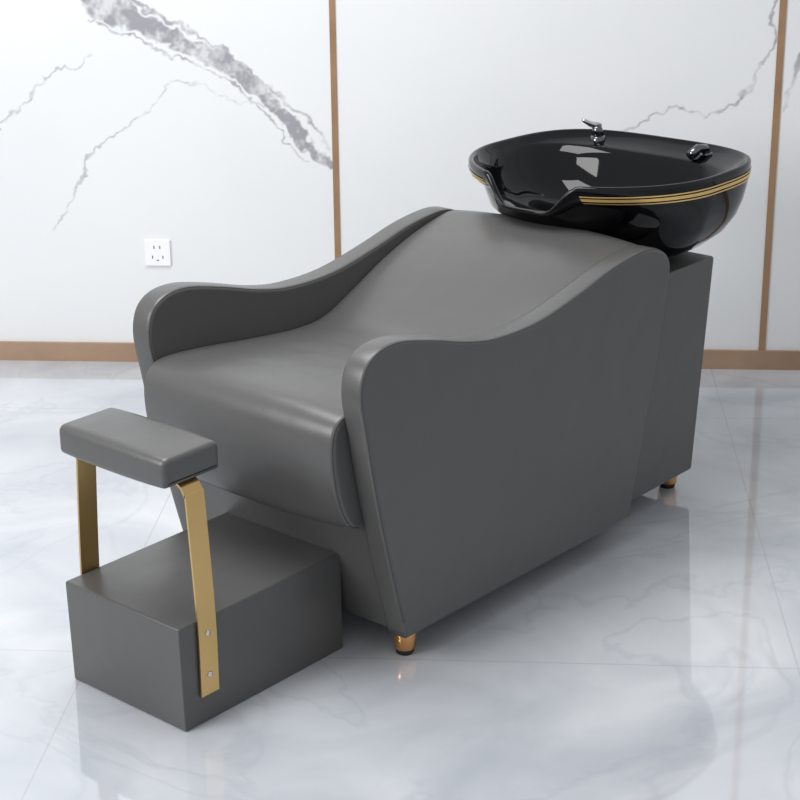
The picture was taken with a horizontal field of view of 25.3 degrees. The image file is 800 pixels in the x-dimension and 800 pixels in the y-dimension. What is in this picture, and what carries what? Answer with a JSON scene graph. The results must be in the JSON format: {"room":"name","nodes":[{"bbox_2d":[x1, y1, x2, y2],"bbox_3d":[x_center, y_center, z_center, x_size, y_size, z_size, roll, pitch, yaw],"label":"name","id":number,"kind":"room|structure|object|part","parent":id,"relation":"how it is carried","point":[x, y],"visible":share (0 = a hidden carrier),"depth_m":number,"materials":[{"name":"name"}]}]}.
{"room":"salon","nodes":[
{"label":"salon","id":0,"kind":"room"},
{"bbox_2d":[0,360,799,799],"bbox_3d":[-0.006,1.088,2.329,11.000,0.050,7.120,1,20,4],"label":"floor","id":1,"kind":"structure","parent":0,"point":[656,656],"depth_m":3.72,"materials":[{"name":"stone"}]},
{"bbox_2d":[59,408,342,730],"bbox_3d":[-0.400,0.285,3.641,0.353,0.571,0.463,16,26,38],"label":"footrest","id":2,"kind":"object","parent":1,"relation":"on","point":[183,628],"visible":1,"depth_m":3.55,"materials":[{"name":"grey leather"}]},
{"bbox_3d":[-0.597,0.302,3.603,0.109,0.445,0.047,16,26,38],"label":"post","id":3,"kind":"part","parent":2,"relation":"part of","materials":[{"name":"gold metal"}]},
{"bbox_2d":[59,408,217,488],"bbox_3d":[-0.506,0.089,3.444,0.308,0.066,0.150,16,26,38],"label":"cushion","id":4,"kind":"object","parent":2,"relation":"on","point":[134,446],"depth_m":3.39,"materials":[{"name":"grey leather"}]},
{"bbox_3d":[-0.414,0.354,3.454,0.109,0.445,0.047,16,26,38],"label":"post","id":5,"kind":"part","parent":2,"relation":"part of","materials":[{"name":"gold metal"}]},
{"bbox_2d":[133,206,712,655],"bbox_3d":[0.116,0.002,4.179,0.660,0.726,1.418,16,26,38],"label":"chair","id":6,"kind":"object","parent":1,"relation":"on","point":[447,406],"visible":0.89,"depth_m":3.87,"materials":[{"name":"grey leather"}]},
{"bbox_3d":[0.036,0.061,4.101,0.554,0.530,0.948,16,26,38],"label":"frame","id":7,"kind":"part","parent":6,"relation":"part of","materials":[{"name":"grey leather"}]},
{"bbox_3d":[-0.197,-0.054,4.266,0.056,0.659,1.084,16,26,38],"label":"arm panel","id":8,"kind":"part","parent":6,"relation":"part of","materials":[{"name":"grey leather"}]},
{"bbox_3d":[0.011,-0.103,4.014,0.550,0.413,1.103,16,26,38],"label":"seat and cushion","id":9,"kind":"part","parent":6,"relation":"part of","materials":[{"name":"grey leather"}]},
{"bbox_3d":[0.261,0.076,3.894,0.056,0.659,1.084,16,26,38],"label":"arm panel","id":10,"kind":"part","parent":6,"relation":"part of","materials":[{"name":"grey leather"}]},
{"bbox_2d":[468,118,750,256],"bbox_3d":[0.499,-0.517,4.468,0.665,0.272,0.645,16,26,38],"label":"basin","id":11,"kind":"object","parent":6,"relation":"on","point":[671,196],"visible":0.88,"depth_m":4.49,"materials":[{"name":"black ceramic"}]},
{"bbox_2d":[581,118,605,141],"bbox_3d":[0.515,-0.711,4.712,0.048,0.074,0.077,16,26,38],"label":"tap","id":12,"kind":"object","parent":11,"relation":"on","point":[596,134],"depth_m":4.71,"materials":[{"name":"silver metal"}]},
{"bbox_2d":[0,0,799,349],"bbox_3d":[0.220,-1.445,5.123,9.000,2.800,0.120,1,20,4],"label":"wall","id":13,"kind":"structure","parent":0,"point":[204,127],"depth_m":5.31,"materials":[{"name":"stone"}]},
{"bbox_2d":[144,240,170,265],"bbox_3d":[-0.745,-0.453,5.487,0.078,0.080,0.009,1,20,4],"label":"wall outlet","id":14,"kind":"object","parent":13,"relation":"attached to","point":[157,252],"visible":1,"depth_m":5.48,"materials":[{"name":"white plastic"}]},
{"bbox_2d":[329,0,340,258],"bbox_3d":[-0.201,-1.458,5.084,0.018,2.740,0.004,1,20,4],"label":"trim","id":15,"kind":"structure","parent":13,"relation":"attached to","point":[332,22],"depth_m":5.32,"materials":[{"name":"brown wood"}]},
{"bbox_2d":[0,341,799,369],"bbox_3d":[0.230,-0.135,5.529,9.000,0.060,0.012,1,20,4],"label":"baseboard","id":16,"kind":"structure","parent":13,"relation":"attached to","point":[9,350],"depth_m":5.60,"materials":[{"name":"brown wood"}]},
{"bbox_2d":[758,0,786,349],"bbox_3d":[1.093,-1.440,4.995,0.020,2.740,0.004,1,20,4],"label":"trim","id":17,"kind":"structure","parent":13,"relation":"attached to","point":[783,3],"depth_m":5.27,"materials":[{"name":"brown wood"}]}
]}

